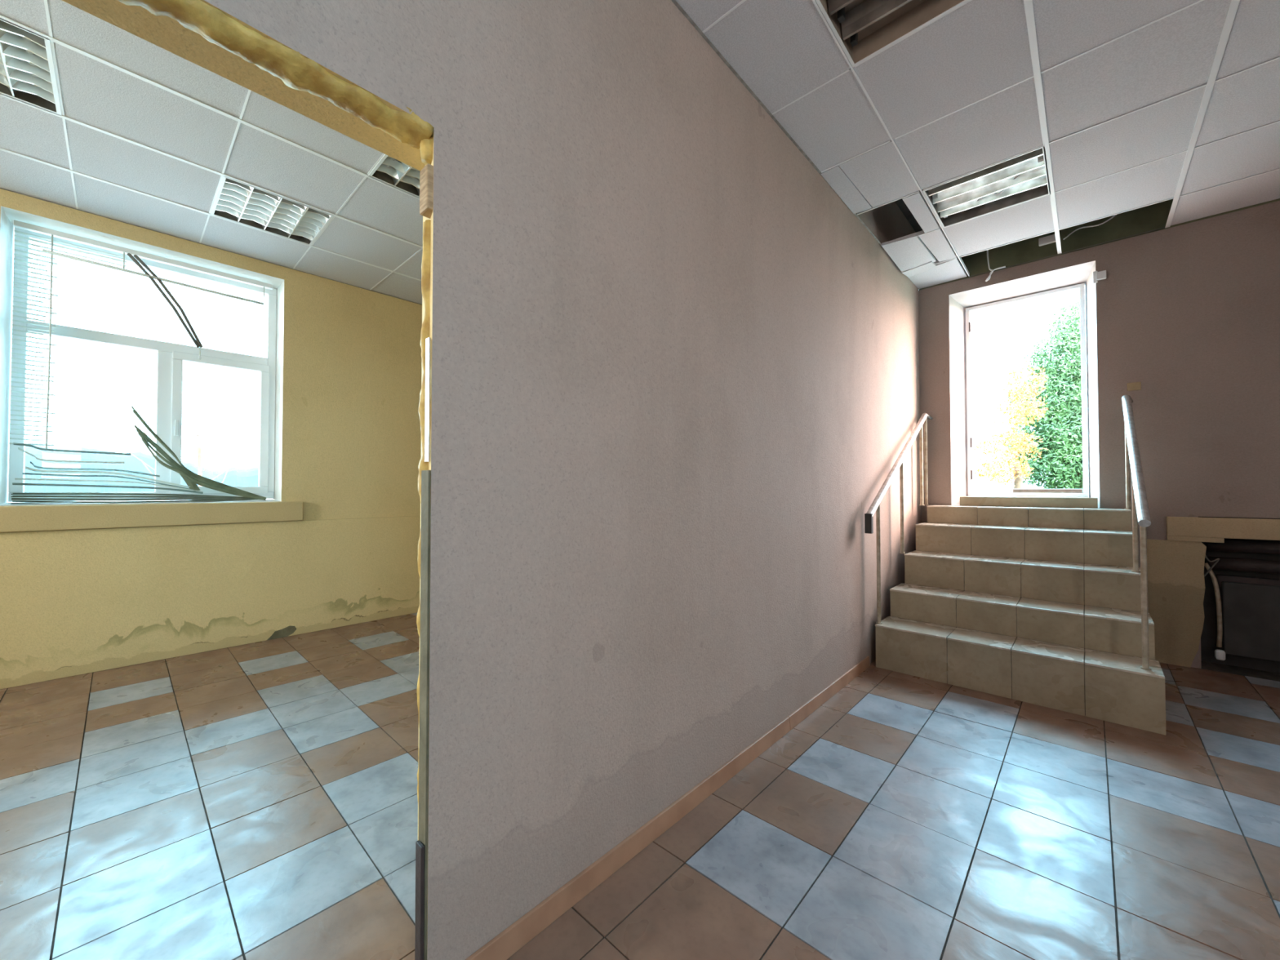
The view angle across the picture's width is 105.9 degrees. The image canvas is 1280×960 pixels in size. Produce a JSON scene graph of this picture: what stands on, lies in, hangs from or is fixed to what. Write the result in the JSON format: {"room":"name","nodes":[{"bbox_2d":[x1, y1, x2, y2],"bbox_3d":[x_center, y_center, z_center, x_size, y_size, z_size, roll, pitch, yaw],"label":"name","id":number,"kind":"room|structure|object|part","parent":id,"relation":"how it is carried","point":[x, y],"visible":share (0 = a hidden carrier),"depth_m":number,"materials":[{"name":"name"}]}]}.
{"room":"abandoned building hallway","nodes":[
{"label":"abandoned building hallway","id":0,"kind":"room"},
{"bbox_2d":[0,188,422,688],"bbox_3d":[-3.601,-0.447,3.697,0.443,3.740,7.300,-1,-1,43],"label":"wall","id":1,"kind":"structure","parent":0,"point":[348,360],"depth_m":4.01,"materials":[{"name":"beige paint"}]},
{"bbox_2d":[8,219,273,504],"bbox_3d":[-3.574,-0.743,3.588,0.058,1.840,1.350,-1,-1,43],"label":"window blind","id":2,"kind":"object","parent":1,"relation":"attached to","point":[192,479],"visible":0.99,"depth_m":3.36,"materials":[{"name":"white plastic"}]},
{"bbox_3d":[-3.924,-0.921,3.211,0.008,1.430,0.014,-1,-1,43],"label":"cord","id":3,"kind":"part","parent":2,"relation":"part of","materials":[{"name":"white fabric"}]},
{"bbox_3d":[-3.700,-1.571,3.464,0.008,0.120,0.009,-1,-1,43],"label":"cord","id":4,"kind":"part","parent":2,"relation":"part of","materials":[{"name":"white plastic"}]},
{"bbox_3d":[-3.551,-1.496,3.622,0.022,0.046,1.170,-1,-1,43],"label":"cord","id":5,"kind":"part","parent":2,"relation":"part of","materials":[{"name":"grey fabric"}]},
{"bbox_3d":[-3.555,-1.331,3.615,0.022,0.606,0.398,-1,-1,43],"label":"cord","id":6,"kind":"part","parent":2,"relation":"part of","materials":[{"name":"black fabric"}]},
{"bbox_3d":[-3.538,-1.333,3.634,0.022,0.602,0.384,-1,-1,43],"label":"cord","id":7,"kind":"part","parent":2,"relation":"part of","materials":[{"name":"black fabric"}]},
{"bbox_2d":[0,227,303,532],"bbox_3d":[-3.614,-0.677,3.587,0.380,2.022,1.815,-1,-1,43],"label":"window","id":8,"kind":"structure","parent":1,"relation":"attached to","point":[171,356],"depth_m":3.68,"materials":[{"name":"white plastic"}]},
{"bbox_3d":[-3.693,-1.346,3.741,0.006,0.560,1.295,-1,-1,43],"label":"glass pane","id":9,"kind":"part","parent":8,"relation":"part of","materials":[{"name":"clear glass"}]},
{"bbox_3d":[-3.587,0.253,3.544,0.305,0.160,1.815,-1,-1,43],"label":"sill","id":10,"kind":"part","parent":8,"relation":"part of","materials":[{"name":"beige paint"}]},
{"bbox_3d":[-3.591,-0.406,3.745,0.018,0.120,0.020,-1,-1,43],"label":"handle","id":11,"kind":"part","parent":8,"relation":"part of","materials":[{"name":"white plastic"}]},
{"bbox_3d":[-3.433,-0.441,3.972,0.055,1.110,0.608,-1,-1,43],"label":"sash","id":12,"kind":"part","parent":8,"relation":"part of","materials":[{"name":"white plastic"}]},
{"bbox_2d":[0,0,422,304],"bbox_3d":[-2.134,-1.845,2.358,3.609,0.034,7.299,-1,-1,43],"label":"ceiling","id":13,"kind":"structure","parent":0,"point":[145,135],"depth_m":2.75,"materials":[{"name":"white tile"}]},
{"bbox_2d":[0,17,62,115],"bbox_3d":[-2.881,-1.881,2.003,0.612,0.093,0.592,-1,-1,43],"label":"ceiling light","id":14,"kind":"object","parent":13,"relation":"attached to","point":[27,68],"visible":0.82,"depth_m":2.18,"materials":[{"name":"white plastic"}]},
{"bbox_3d":[-2.927,-1.865,2.146,0.020,0.056,0.142,-1,-1,43],"label":"louvre blade","id":15,"kind":"part","parent":14,"relation":"part of","materials":[{"name":"silver metal"}]},
{"bbox_3d":[-2.991,-1.863,2.206,0.020,0.056,0.142,-1,-1,43],"label":"louvre blade","id":16,"kind":"part","parent":14,"relation":"part of","materials":[{"name":"silver metal"}]},
{"bbox_3d":[-2.570,-1.867,2.017,0.020,0.056,0.142,-1,-1,43],"label":"louvre blade","id":17,"kind":"part","parent":14,"relation":"part of","materials":[{"name":"silver metal"}]},
{"bbox_3d":[-2.634,-1.866,2.076,0.020,0.056,0.142,-1,-1,43],"label":"louvre blade","id":18,"kind":"part","parent":14,"relation":"part of","materials":[{"name":"silver metal"}]},
{"bbox_3d":[-2.698,-1.865,2.135,0.020,0.056,0.142,-1,-1,43],"label":"louvre blade","id":19,"kind":"part","parent":14,"relation":"part of","materials":[{"name":"silver metal"}]},
{"bbox_3d":[-2.762,-1.864,2.195,0.020,0.056,0.142,-1,-1,43],"label":"louvre blade","id":20,"kind":"part","parent":14,"relation":"part of","materials":[{"name":"silver metal"}]},
{"bbox_3d":[-2.826,-1.863,2.255,0.020,0.056,0.142,-1,-1,43],"label":"louvre blade","id":21,"kind":"part","parent":14,"relation":"part of","materials":[{"name":"silver metal"}]},
{"bbox_3d":[-2.890,-1.861,2.314,0.020,0.056,0.142,-1,-1,43],"label":"louvre blade","id":22,"kind":"part","parent":14,"relation":"part of","materials":[{"name":"silver metal"}]},
{"bbox_2d":[210,176,334,245],"bbox_3d":[-2.511,-1.857,3.304,0.602,0.093,0.582,-1,-1,43],"label":"ceiling light","id":23,"kind":"object","parent":13,"relation":"attached to","point":[235,201],"visible":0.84,"depth_m":3.31,"materials":[{"name":"white plastic"}]},
{"bbox_3d":[-2.817,-1.843,3.290,0.020,0.056,0.140,-1,-1,43],"label":"louvre blade","id":24,"kind":"part","parent":23,"relation":"part of","materials":[{"name":"silver metal"}]},
{"bbox_3d":[-2.754,-1.844,3.232,0.020,0.056,0.140,-1,-1,43],"label":"louvre blade","id":25,"kind":"part","parent":23,"relation":"part of","materials":[{"name":"silver metal"}]},
{"bbox_3d":[-2.691,-1.845,3.173,0.020,0.056,0.140,-1,-1,43],"label":"louvre blade","id":26,"kind":"part","parent":23,"relation":"part of","materials":[{"name":"silver metal"}]},
{"bbox_3d":[-2.628,-1.847,3.115,0.020,0.056,0.140,-1,-1,43],"label":"louvre blade","id":27,"kind":"part","parent":23,"relation":"part of","materials":[{"name":"silver metal"}]},
{"bbox_3d":[-2.565,-1.848,3.056,0.020,0.056,0.140,-1,-1,43],"label":"louvre blade","id":28,"kind":"part","parent":23,"relation":"part of","materials":[{"name":"silver metal"}]},
{"bbox_3d":[-2.502,-1.849,2.998,0.020,0.056,0.140,-1,-1,43],"label":"louvre blade","id":29,"kind":"part","parent":23,"relation":"part of","materials":[{"name":"silver metal"}]},
{"bbox_3d":[-2.718,-1.841,3.397,0.020,0.056,0.140,-1,-1,43],"label":"louvre blade","id":30,"kind":"part","parent":23,"relation":"part of","materials":[{"name":"silver metal"}]},
{"bbox_3d":[-2.655,-1.842,3.338,0.020,0.056,0.140,-1,-1,43],"label":"louvre blade","id":31,"kind":"part","parent":23,"relation":"part of","materials":[{"name":"silver metal"}]},
{"bbox_3d":[-2.592,-1.843,3.280,0.020,0.056,0.140,-1,-1,43],"label":"louvre blade","id":32,"kind":"part","parent":23,"relation":"part of","materials":[{"name":"silver metal"}]},
{"bbox_3d":[-2.529,-1.845,3.221,0.020,0.056,0.140,-1,-1,43],"label":"louvre blade","id":33,"kind":"part","parent":23,"relation":"part of","materials":[{"name":"silver metal"}]},
{"bbox_3d":[-2.466,-1.846,3.163,0.020,0.056,0.140,-1,-1,43],"label":"louvre blade","id":34,"kind":"part","parent":23,"relation":"part of","materials":[{"name":"silver metal"}]},
{"bbox_3d":[-2.403,-1.847,3.104,0.020,0.056,0.140,-1,-1,43],"label":"louvre blade","id":35,"kind":"part","parent":23,"relation":"part of","materials":[{"name":"silver metal"}]},
{"bbox_3d":[-2.619,-1.839,3.503,0.020,0.056,0.140,-1,-1,43],"label":"louvre blade","id":36,"kind":"part","parent":23,"relation":"part of","materials":[{"name":"silver metal"}]},
{"bbox_3d":[-2.556,-1.840,3.445,0.020,0.056,0.140,-1,-1,43],"label":"louvre blade","id":37,"kind":"part","parent":23,"relation":"part of","materials":[{"name":"silver metal"}]},
{"bbox_3d":[-2.493,-1.841,3.386,0.020,0.056,0.140,-1,-1,43],"label":"louvre blade","id":38,"kind":"part","parent":23,"relation":"part of","materials":[{"name":"silver metal"}]},
{"bbox_3d":[-2.430,-1.843,3.328,0.020,0.056,0.140,-1,-1,43],"label":"louvre blade","id":39,"kind":"part","parent":23,"relation":"part of","materials":[{"name":"silver metal"}]},
{"bbox_3d":[-2.367,-1.844,3.269,0.020,0.056,0.140,-1,-1,43],"label":"louvre blade","id":40,"kind":"part","parent":23,"relation":"part of","materials":[{"name":"silver metal"}]},
{"bbox_3d":[-2.304,-1.845,3.211,0.020,0.056,0.140,-1,-1,43],"label":"louvre blade","id":41,"kind":"part","parent":23,"relation":"part of","materials":[{"name":"silver metal"}]},
{"bbox_3d":[-2.520,-1.837,3.610,0.020,0.056,0.140,-1,-1,43],"label":"louvre blade","id":42,"kind":"part","parent":23,"relation":"part of","materials":[{"name":"silver metal"}]},
{"bbox_3d":[-2.457,-1.838,3.551,0.020,0.056,0.140,-1,-1,43],"label":"louvre blade","id":43,"kind":"part","parent":23,"relation":"part of","materials":[{"name":"silver metal"}]},
{"bbox_3d":[-2.394,-1.839,3.493,0.020,0.056,0.140,-1,-1,43],"label":"louvre blade","id":44,"kind":"part","parent":23,"relation":"part of","materials":[{"name":"silver metal"}]},
{"bbox_3d":[-2.331,-1.841,3.434,0.020,0.056,0.140,-1,-1,43],"label":"louvre blade","id":45,"kind":"part","parent":23,"relation":"part of","materials":[{"name":"silver metal"}]},
{"bbox_3d":[-2.268,-1.842,3.376,0.020,0.056,0.140,-1,-1,43],"label":"louvre blade","id":46,"kind":"part","parent":23,"relation":"part of","materials":[{"name":"silver metal"}]},
{"bbox_3d":[-2.205,-1.843,3.317,0.020,0.056,0.140,-1,-1,43],"label":"louvre blade","id":47,"kind":"part","parent":23,"relation":"part of","materials":[{"name":"silver metal"}]},
{"bbox_2d":[368,154,420,197],"bbox_3d":[-1.205,-1.864,2.903,0.602,0.093,0.592,-1,-1,43],"label":"ceiling light","id":48,"kind":"object","parent":13,"relation":"attached to","point":[390,171],"visible":0.17,"depth_m":2.92,"materials":[{"name":"white plastic"}]},
{"bbox_3d":[-1.514,-1.851,2.886,0.020,0.056,0.142,-1,-1,43],"label":"louvre blade","id":49,"kind":"part","parent":48,"relation":"part of","materials":[{"name":"silver metal"}]},
{"bbox_3d":[-1.451,-1.852,2.828,0.020,0.056,0.142,-1,-1,43],"label":"louvre blade","id":50,"kind":"part","parent":48,"relation":"part of","materials":[{"name":"silver metal"}]},
{"bbox_3d":[-1.413,-1.849,2.994,0.020,0.056,0.142,-1,-1,43],"label":"louvre blade","id":51,"kind":"part","parent":48,"relation":"part of","materials":[{"name":"silver metal"}]},
{"bbox_3d":[-1.350,-1.850,2.936,0.020,0.056,0.142,-1,-1,43],"label":"louvre blade","id":52,"kind":"part","parent":48,"relation":"part of","materials":[{"name":"silver metal"}]},
{"bbox_2d":[62,0,920,959],"bbox_3d":[-0.340,-0.488,1.472,0.190,3.740,8.480,-1,-1,43],"label":"wall","id":53,"kind":"structure","parent":0,"point":[674,374],"depth_m":1.58,"materials":[{"name":"paint"}]},
{"bbox_2d":[118,0,433,149],"bbox_3d":[-0.925,-0.859,0.775,0.112,0.058,1.155,-1,-1,43],"label":"foam","id":54,"kind":"object","parent":53,"relation":"attached to","point":[297,72],"visible":1,"depth_m":0.98,"materials":[{"name":"yellow plastic"}]},
{"bbox_2d":[414,840,424,959],"bbox_3d":[-0.517,1.056,1.134,0.032,0.400,0.008,-1,-1,43],"label":"trim","id":55,"kind":"structure","parent":53,"relation":"attached to","point":[420,847],"depth_m":1.13,"materials":[{"name":"metal"}]},
{"bbox_2d":[416,219,431,804],"bbox_3d":[-0.528,0.096,1.200,0.037,1.488,0.050,-1,-1,43],"label":"foam","id":56,"kind":"object","parent":53,"relation":"attached to","point":[425,264],"visible":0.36,"depth_m":1.19,"materials":[{"name":"yellow"}]},
{"bbox_2d":[417,470,431,959],"bbox_3d":[-0.516,0.617,1.153,0.039,1.280,0.006,-1,-1,43],"label":"trim","id":57,"kind":"structure","parent":53,"relation":"attached to","point":[425,474],"depth_m":1.15,"materials":[{"name":"grey metal"}]},
{"bbox_2d":[419,134,432,164],"bbox_3d":[-0.522,-0.818,1.196,0.036,0.060,0.042,-1,-1,43],"label":"foam","id":58,"kind":"object","parent":53,"relation":"attached to","point":[426,144],"visible":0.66,"depth_m":1.18,"materials":[{"name":"yellow plastic"}]},
{"bbox_2d":[419,164,433,218],"bbox_3d":[-0.516,-0.708,1.189,0.048,0.110,0.036,-1,-1,43],"label":"wooden block","id":59,"kind":"object","parent":53,"relation":"attached to","point":[426,174],"visible":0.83,"depth_m":1.17,"materials":[{"name":"brown wood"}]},
{"bbox_2d":[424,337,431,462],"bbox_3d":[-0.512,-0.193,1.165,0.020,0.300,0.004,-1,-1,43],"label":"trim","id":60,"kind":"structure","parent":53,"relation":"attached to","point":[428,340],"depth_m":1.16,"materials":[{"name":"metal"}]},
{"bbox_2d":[465,656,870,959],"bbox_3d":[0.562,1.243,2.260,0.015,0.068,3.050,-1,-1,43],"label":"baseboard","id":61,"kind":"structure","parent":53,"relation":"attached to","point":[507,943],"depth_m":1.63,"materials":[{"name":"beige tile"}]},
{"bbox_2d":[0,613,1279,959],"bbox_3d":[-0.232,1.324,1.563,7.400,0.121,8.810,-1,-1,43],"label":"floor","id":62,"kind":"structure","parent":0,"point":[255,801],"depth_m":1.75,"materials":[{"name":"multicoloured tile"}]},
{"bbox_2d":[875,505,1166,735],"bbox_3d":[2.641,0.755,3.438,1.367,1.088,1.506,-1,-1,43],"label":"staircase","id":63,"kind":"structure","parent":62,"relation":"on","point":[1038,606],"depth_m":3.14,"materials":[{"name":"tile"}]},
{"bbox_2d":[864,413,932,624],"bbox_3d":[2.101,0.196,3.841,0.065,1.630,1.671,-1,-1,43],"label":"handrail","id":64,"kind":"object","parent":63,"relation":"on","point":[874,507],"visible":1,"depth_m":3.81,"materials":[{"name":"silver metal"}]},
{"bbox_3d":[1.671,0.580,3.385,0.040,0.845,0.040,-1,-1,43],"label":"post","id":65,"kind":"part","parent":64,"relation":"part of","materials":[{"name":"silver metal"}]},
{"bbox_3d":[2.066,-0.173,3.824,0.046,0.893,1.572,-1,-1,43],"label":"rail","id":66,"kind":"part","parent":64,"relation":"part of","materials":[{"name":"silver metal"}]},
{"bbox_3d":[2.073,0.210,3.824,0.040,0.739,0.040,-1,-1,43],"label":"post","id":67,"kind":"part","parent":64,"relation":"part of","materials":[{"name":"silver metal"}]},
{"bbox_3d":[2.499,-0.135,4.289,0.040,0.721,0.040,-1,-1,43],"label":"post","id":68,"kind":"part","parent":64,"relation":"part of","materials":[{"name":"silver metal"}]},
{"bbox_3d":[2.607,-0.176,4.407,0.040,0.809,0.040,-1,-1,43],"label":"post","id":69,"kind":"part","parent":64,"relation":"part of","materials":[{"name":"silver metal"}]},
{"bbox_2d":[1121,395,1151,670],"bbox_3d":[3.094,0.183,3.012,0.065,1.624,1.533,-1,-1,43],"label":"handrail","id":70,"kind":"object","parent":63,"relation":"on","point":[1140,512],"visible":0.97,"depth_m":2.76,"materials":[{"name":"silver metal"}]},
{"bbox_3d":[3.499,-0.168,3.468,0.040,0.758,0.040,-1,-1,43],"label":"post","id":71,"kind":"part","parent":70,"relation":"part of","materials":[{"name":"silver metal"}]},
{"bbox_3d":[3.050,0.199,2.978,0.040,0.729,0.040,-1,-1,43],"label":"post","id":72,"kind":"part","parent":70,"relation":"part of","materials":[{"name":"silver metal"}]},
{"bbox_3d":[3.057,-0.190,2.992,0.046,0.880,1.443,-1,-1,43],"label":"rail","id":73,"kind":"part","parent":70,"relation":"part of","materials":[{"name":"silver metal"}]},
{"bbox_3d":[2.642,0.584,2.531,0.040,0.805,0.040,-1,-1,43],"label":"post","id":74,"kind":"part","parent":70,"relation":"part of","materials":[{"name":"silver metal"}]},
{"bbox_2d":[894,190,941,232],"bbox_3d":[-0.363,-2.430,1.652,8.020,0.150,9.060,-1,-1,43],"label":"ceiling","id":75,"kind":"structure","parent":0,"point":[900,203],"depth_m":4.21,"materials":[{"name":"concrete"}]},
{"bbox_2d":[985,249,1005,281],"bbox_3d":[3.007,-1.994,4.096,0.142,0.591,0.032,-1,-1,43],"label":"cable","id":76,"kind":"object","parent":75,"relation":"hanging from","point":[988,278],"visible":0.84,"depth_m":4.11,"materials":[{"name":"white plastic"}]},
{"bbox_2d":[671,0,1279,289],"bbox_3d":[1.405,-1.877,0.592,3.599,0.034,7.429,-1,-1,43],"label":"ceiling","id":77,"kind":"structure","parent":0,"point":[1131,104],"depth_m":2.31,"materials":[{"name":"white tile"}]},
{"bbox_2d":[820,165,871,213],"bbox_3d":[1.309,-1.819,3.043,0.111,0.024,0.570,-1,-1,43],"label":"tile","id":78,"kind":"structure","parent":77,"relation":"attached to","point":[835,176],"depth_m":3.02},
{"bbox_2d":[838,139,919,207],"bbox_3d":[1.455,-1.827,2.918,0.285,0.020,0.585,-1,-1,43],"label":"tile","id":79,"kind":"structure","parent":77,"relation":"attached to","point":[880,174],"depth_m":2.89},
{"bbox_2d":[815,0,969,66],"bbox_3d":[0.965,-1.891,1.733,0.592,0.103,0.582,-1,-1,43],"label":"ceiling light","id":80,"kind":"object","parent":77,"relation":"attached to","point":[863,28],"visible":1,"depth_m":1.98,"materials":[{"name":"white metal"}]},
{"bbox_2d":[881,233,936,271],"bbox_3d":[2.139,-1.783,3.830,0.235,0.078,0.625,-1,-1,43],"label":"tile","id":81,"kind":"structure","parent":77,"relation":"attached to","point":[908,252],"depth_m":3.78,"materials":[{"name":"white tile"}]},
{"bbox_2d":[901,261,936,277],"bbox_3d":[2.348,-1.773,4.063,0.215,0.070,0.220,-1,-1,43],"label":"tile","id":82,"kind":"structure","parent":77,"relation":"attached to","point":[909,273],"depth_m":4.06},
{"bbox_2d":[902,191,939,232],"bbox_3d":[1.926,-1.821,3.302,0.097,0.014,0.570,-1,-1,43],"label":"tile","id":83,"kind":"structure","parent":77,"relation":"attached to","point":[916,203],"depth_m":3.27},
{"bbox_2d":[918,228,955,262],"bbox_3d":[2.329,-1.815,3.767,0.140,0.020,0.620,-1,-1,43],"label":"tile","id":84,"kind":"structure","parent":77,"relation":"attached to","point":[935,242],"depth_m":3.72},
{"bbox_2d":[908,257,966,288],"bbox_3d":[2.594,-1.798,4.231,0.377,0.026,0.460,-1,-1,43],"label":"tile","id":85,"kind":"structure","parent":77,"relation":"attached to","point":[949,270],"depth_m":4.23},
{"bbox_2d":[922,146,1050,227],"bbox_3d":[2.192,-1.866,3.053,0.592,0.103,0.587,-1,-1,43],"label":"ceiling light","id":86,"kind":"object","parent":77,"relation":"attached to","point":[1022,178],"visible":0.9,"depth_m":3.08,"materials":[{"name":"white metal"}]},
{"bbox_2d":[968,226,1164,276],"bbox_3d":[3.323,-1.796,3.852,1.170,0.009,0.013,-1,-1,42],"label":"trim","id":87,"kind":"structure","parent":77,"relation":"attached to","point":[1164,227],"depth_m":3.80,"materials":[{"name":"grey metal"}]},
{"bbox_2d":[918,198,1279,668],"bbox_3d":[4.064,-0.452,3.427,3.600,3.740,0.380,-1,-1,43],"label":"wall","id":88,"kind":"structure","parent":0,"point":[1189,313],"depth_m":3.47,"materials":[{"name":"paint"}]},
{"bbox_2d":[965,283,1088,497],"bbox_3d":[3.378,-0.738,4.263,0.823,1.765,0.077,-1,-1,43],"label":"door frame","id":89,"kind":"structure","parent":88,"relation":"in","point":[1015,492],"depth_m":4.17,"materials":[{"name":"white plastic"}]},
{"bbox_3d":[3.492,0.095,4.153,0.460,0.035,0.020,-1,-1,43],"label":"rail","id":90,"kind":"part","parent":89,"relation":"part of","materials":[{"name":"metal"}]},
{"bbox_2d":[959,496,1097,508],"bbox_3d":[3.283,0.183,4.110,0.884,0.080,0.425,-1,-1,43],"label":"trim","id":91,"kind":"structure","parent":88,"relation":"attached to","point":[1008,501],"depth_m":3.93,"materials":[{"name":"tile"}]},
{"bbox_2d":[1038,234,1056,246],"bbox_3d":[3.285,-1.933,3.894,0.110,0.060,0.030,-1,-1,43],"label":"junction box","id":92,"kind":"object","parent":88,"relation":"attached to","point":[1049,239],"visible":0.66,"depth_m":3.89,"materials":[{"name":"white plastic"}]},
{"bbox_2d":[1062,213,1117,239],"bbox_3d":[3.495,-2.086,3.674,0.434,0.425,0.064,-1,-1,34],"label":"cable","id":93,"kind":"object","parent":88,"relation":"attached to","point":[1117,214],"visible":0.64,"depth_m":3.72,"materials":[{"name":"white plastic"}]},
{"bbox_2d":[1093,270,1106,283],"bbox_3d":[3.506,-1.557,3.685,0.073,0.090,0.030,-1,-1,43],"label":"wall bracket","id":94,"kind":"object","parent":88,"relation":"attached to","point":[1100,275],"visible":1,"depth_m":3.68,"materials":[{"name":"white plastic"}]},
{"bbox_2d":[1127,382,1141,391],"bbox_3d":[3.638,-0.689,3.558,0.072,0.060,0.012,-1,-1,43],"label":"wall plate","id":95,"kind":"object","parent":88,"relation":"attached to","point":[1135,385],"visible":1,"depth_m":3.55,"materials":[{"name":"beige paint"}]},
{"bbox_2d":[1146,538,1206,667],"bbox_3d":[3.841,0.864,3.471,0.300,0.871,0.222,-1,-1,43],"label":"wall panel","id":96,"kind":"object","parent":88,"relation":"attached to","point":[1175,568],"depth_m":3.39,"materials":[{"name":"beige paint"}]},
{"bbox_2d":[1204,555,1219,577],"bbox_3d":[3.908,0.587,3.317,0.039,0.185,0.089,0,-1,-17],"label":"wire","id":97,"kind":"object","parent":96,"relation":"on","point":[1217,560],"visible":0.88,"depth_m":3.31,"materials":[{"name":"grey"}]},
{"bbox_2d":[1166,516,1279,542],"bbox_3d":[4.490,0.330,2.732,2.050,0.168,0.034,-1,-1,43],"label":"trim","id":98,"kind":"structure","parent":88,"relation":"attached to","point":[1213,530],"depth_m":3.26,"materials":[{"name":"beige paint"}]},
{"bbox_2d":[1204,539,1279,662],"bbox_3d":[4.485,0.807,2.855,1.516,0.812,0.150,-1,-1,43],"label":"radiator","id":99,"kind":"object","parent":88,"relation":"attached to","point":[1248,619],"visible":0.98,"depth_m":3.23,"materials":[{"name":"metal"}]},
{"bbox_3d":[4.509,0.933,2.844,1.390,0.490,0.050,-1,-1,43],"label":"panel","id":100,"kind":"part","parent":99,"relation":"part of","materials":[{"name":"grey metal"}]},
{"bbox_2d":[1198,516,1279,673],"bbox_3d":[4.636,0.829,3.028,1.550,1.165,0.150,-1,-1,43],"label":"wall","id":101,"kind":"structure","parent":0,"point":[1209,633],"depth_m":3.42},
{"label":"outside","id":102,"kind":"structure","parent":0,"visible":0},
{"bbox_3d":[-22.251,2.082,24.057,54.600,0.200,85.000,-1,-1,43],"label":"yard","id":103,"kind":"structure","parent":102,"visible":0},
{"bbox_2d":[24,441,258,492],"bbox_3d":[-16.964,0.325,16.991,1.938,3.062,19.800,-1,-1,43],"label":"hedge","id":104,"kind":"object","parent":103,"relation":"on","point":[234,477],"visible":0.21,"depth_m":15.56,"materials":[{"name":"blue plant"}]},
{"bbox_2d":[120,351,257,486],"bbox_3d":[-6.468,-0.011,6.987,0.587,3.353,1.434,-1,-1,43],"label":"bare tree","id":105,"kind":"object","parent":103,"relation":"on","point":[198,431],"visible":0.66,"depth_m":7.04,"materials":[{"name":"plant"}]},
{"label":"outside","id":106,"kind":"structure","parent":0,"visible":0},
{"bbox_2d":[973,490,1051,497],"bbox_3d":[22.285,0.680,23.970,60.000,0.200,54.530,-1,-1,43],"label":"ground","id":107,"kind":"structure","parent":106,"point":[974,491],"depth_m":22.75,"materials":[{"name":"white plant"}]},
{"bbox_2d":[972,360,1048,488],"bbox_3d":[6.211,-0.837,8.154,1.059,2.258,1.060,-1,-1,43],"label":"tree","id":108,"kind":"object","parent":107,"relation":"on","point":[1018,472],"visible":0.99,"depth_m":8.04,"materials":[{"name":"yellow plant"}]},
{"bbox_2d":[1000,297,1088,493],"bbox_3d":[8.076,-1.524,8.915,2.326,3.756,1.952,-1,-1,31],"label":"evergreen tree","id":109,"kind":"object","parent":107,"relation":"on","point":[1063,431],"visible":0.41,"depth_m":8.75,"materials":[{"name":"green plant"}]}
]}

